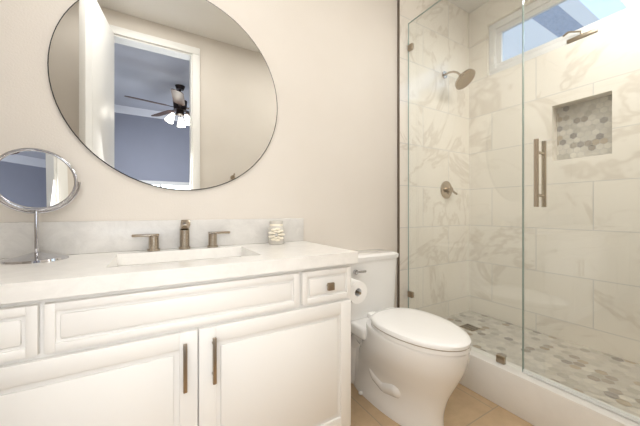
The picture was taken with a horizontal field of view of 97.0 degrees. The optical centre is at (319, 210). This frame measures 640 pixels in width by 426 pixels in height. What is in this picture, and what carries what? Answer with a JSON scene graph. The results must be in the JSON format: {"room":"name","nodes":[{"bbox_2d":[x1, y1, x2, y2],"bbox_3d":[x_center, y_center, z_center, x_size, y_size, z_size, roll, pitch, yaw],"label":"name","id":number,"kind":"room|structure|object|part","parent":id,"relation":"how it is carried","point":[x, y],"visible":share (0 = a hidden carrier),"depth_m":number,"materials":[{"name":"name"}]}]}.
{"room":"bathroom","nodes":[
{"label":"bathroom","id":0,"kind":"room"},
{"bbox_2d":[0,0,396,307],"bbox_3d":[-0.803,-0.370,1.434,3.160,2.905,0.150,0,0,-30],"label":"wall","id":1,"kind":"structure","parent":0,"point":[325,166],"depth_m":1.73,"materials":[{"name":"white paint"}]},
{"bbox_2d":[47,0,276,190],"bbox_3d":[-0.683,-0.603,1.409,1.000,1.000,0.009,0,0,-30],"label":"round wall mirror","id":2,"kind":"object","parent":1,"relation":"attached to","point":[174,94],"visible":1,"depth_m":1.36,"materials":[{"name":"grey mirror"}]},
{"bbox_2d":[400,0,468,317],"bbox_3d":[1.014,-0.370,2.489,1.042,2.905,0.162,0,0,-30],"label":"tiled wall","id":3,"kind":"structure","parent":0,"point":[410,10],"depth_m":2.35,"materials":[{"name":"tile"}]},
{"bbox_2d":[397,0,399,307],"bbox_3d":[0.599,-0.370,2.158,0.012,2.905,0.013,0,0,-30],"label":"tile trim","id":4,"kind":"structure","parent":3,"relation":"attached to","point":[398,152],"depth_m":2.15,"materials":[{"name":"brown"}]},
{"bbox_2d":[440,181,456,198],"bbox_3d":[1.102,-0.181,2.413,0.159,0.150,0.056,0,0,-30],"label":"shower valve","id":5,"kind":"object","parent":3,"relation":"attached to","point":[448,192],"depth_m":2.41,"materials":[{"name":"silver metal"}]},
{"bbox_2d":[442,68,475,89],"bbox_3d":[1.132,-1.094,2.314,0.171,0.200,0.258,0,0,-30],"label":"shower head","id":6,"kind":"object","parent":3,"relation":"attached to","point":[470,77],"depth_m":2.26},
{"bbox_2d":[351,383,533,425],"bbox_3d":[0.093,1.133,0.932,4.202,0.100,1.920,0,0,-30],"label":"floor","id":7,"kind":"structure","parent":0,"point":[465,406],"depth_m":1.51,"materials":[{"name":"tile"}]},
{"bbox_2d":[0,258,357,425],"bbox_3d":[-0.915,0.657,0.948,2.172,0.848,0.568,0,0,-30],"label":"bathroom vanity","id":8,"kind":"object","parent":7,"relation":"on","point":[228,322],"depth_m":0.93,"materials":[{"name":"white wood"}]},
{"bbox_2d":[0,238,357,297],"bbox_3d":[-0.912,0.207,0.956,2.184,0.050,0.557,0,0,-30],"label":"countertop","id":9,"kind":"structure","parent":8,"relation":"on","point":[92,271],"depth_m":0.98,"materials":[{"name":"white stone"}]},
{"bbox_2d":[0,148,80,263],"bbox_3d":[-1.056,-0.027,1.054,0.243,0.418,0.176,0,0,-30],"label":"makeup mirror","id":10,"kind":"object","parent":9,"relation":"on","point":[36,182],"visible":1,"depth_m":1.05,"materials":[{"name":"silver metal"}]},
{"bbox_2d":[116,254,239,265],"bbox_3d":[-0.548,0.302,1.185,0.580,0.163,0.385,0,0,-30],"label":"sink","id":11,"kind":"object","parent":9,"relation":"in","point":[197,255],"depth_m":1.29,"materials":[{"name":"white ceramic"}]},
{"bbox_2d":[132,220,231,249],"bbox_3d":[-0.644,0.112,1.349,0.426,0.141,0.095,0,0,-30],"label":"faucet","id":12,"kind":"object","parent":9,"relation":"on","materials":[{"name":"silver metal"}]},
{"bbox_2d":[268,221,284,244],"bbox_3d":[-0.243,0.118,1.561,0.102,0.128,0.114,0,0,-30],"label":"candle jar","id":13,"kind":"object","parent":9,"relation":"on","point":[276,234],"visible":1,"depth_m":1.54,"materials":[{"name":"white glass"}]},
{"bbox_2d":[351,278,366,303],"bbox_3d":[0.142,0.393,1.417,0.126,0.108,0.167,0,0,-30],"label":"toilet paper roll","id":14,"kind":"object","parent":8,"relation":"attached to","point":[358,292],"visible":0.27,"depth_m":1.37,"materials":[{"name":"white paper"}]},
{"bbox_2d":[351,249,470,425],"bbox_3d":[0.437,0.685,1.591,0.450,0.829,0.814,0,0,-30],"label":"toilet","id":15,"kind":"object","parent":7,"relation":"on","point":[409,366],"visible":0.96,"depth_m":1.43,"materials":[{"name":"white ceramic"}]},
{"bbox_3d":[0.290,0.464,1.841,0.450,0.386,0.234,0,0,-30],"label":"tank","id":16,"kind":"part","parent":15,"relation":"part of","materials":[{"name":"white ceramic"}]},
{"bbox_3d":[0.503,0.603,1.478,0.380,0.050,0.552,0,0,-30],"label":"seat","id":17,"kind":"part","parent":15,"relation":"part of","materials":[{"name":"white plastic"}]},
{"bbox_2d":[446,312,639,414],"bbox_3d":[1.462,1.000,1.726,0.738,0.166,1.608,0,0,-30],"label":"shower floor","id":18,"kind":"structure","parent":7,"relation":"on","point":[557,358],"depth_m":1.75,"materials":[{"name":"grey tile"}]},
{"bbox_2d":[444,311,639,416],"bbox_3d":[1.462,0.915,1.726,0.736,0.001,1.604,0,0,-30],"label":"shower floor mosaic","id":19,"kind":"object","parent":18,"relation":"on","point":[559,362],"depth_m":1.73},
{"bbox_2d":[459,324,479,331],"bbox_3d":[1.175,0.913,2.220,0.110,0.004,0.110,0,0,-30],"label":"floor drain","id":20,"kind":"object","parent":19,"relation":"on","point":[468,326],"depth_m":2.21,"materials":[{"name":"silver metal"}]},
{"bbox_2d":[459,346,639,425],"bbox_3d":[1.095,0.975,1.511,0.115,0.215,1.606,0,0,-30],"label":"shower curb","id":21,"kind":"object","parent":7,"relation":"on","point":[516,391],"visible":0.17,"depth_m":1.44,"materials":[{"name":"stone"}]},
{"bbox_2d":[408,0,639,422],"bbox_3d":[1.094,-0.296,1.511,0.105,2.326,1.605,0,0,-30],"label":"glass","id":22,"kind":"object","parent":21,"relation":"on","point":[500,359],"visible":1,"depth_m":1.48,"materials":[{"name":"grey"}]},
{"bbox_3d":[0.889,-0.298,1.862,0.010,2.323,0.793,0,0,-30],"label":"fixed panel","id":23,"kind":"part","parent":22,"relation":"part of","materials":[{"name":"grey"}]},
{"bbox_3d":[1.295,-0.298,1.167,0.105,2.322,0.809,0,0,-30],"label":"door panel","id":24,"kind":"part","parent":22,"relation":"part of","materials":[{"name":"grey"}]},
{"bbox_2d":[448,0,488,12],"bbox_3d":[0.107,-1.873,0.958,4.252,0.100,1.890,0,0,-30],"label":"ceiling","id":25,"kind":"structure","parent":0,"point":[467,6],"depth_m":2.49,"materials":[{"name":"paint"}]},
{"bbox_2d":[469,0,639,363],"bbox_3d":[1.854,-0.370,1.875,0.090,2.905,1.770,0,0,-30],"label":"tiled wall","id":26,"kind":"structure","parent":0,"point":[630,279],"depth_m":2.04,"materials":[{"name":"tile"}]},
{"bbox_2d":[489,0,639,75],"bbox_3d":[1.810,-1.394,1.945,0.087,0.445,1.253,0,0,-30],"label":"window","id":27,"kind":"structure","parent":26,"relation":"in","point":[556,45],"depth_m":2.17,"materials":[{"name":"white plastic"}]},
{"bbox_2d":[557,96,611,159],"bbox_3d":[1.847,-0.564,1.973,0.002,0.419,0.334,0,0,-30],"label":"wall","id":28,"kind":"structure","parent":26,"relation":"attached to","point":[581,131],"depth_m":1.99,"materials":[{"name":"grey tile"}]},
{"label":"outside","id":29,"kind":"structure","parent":0,"visible":0},
{"bbox_2d":[503,0,599,60],"bbox_3d":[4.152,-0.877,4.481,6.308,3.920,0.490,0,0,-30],"label":"window pane","id":30,"kind":"structure","parent":29,"point":[548,25],"depth_m":3.83,"materials":[{"name":"glass"}]}
]}

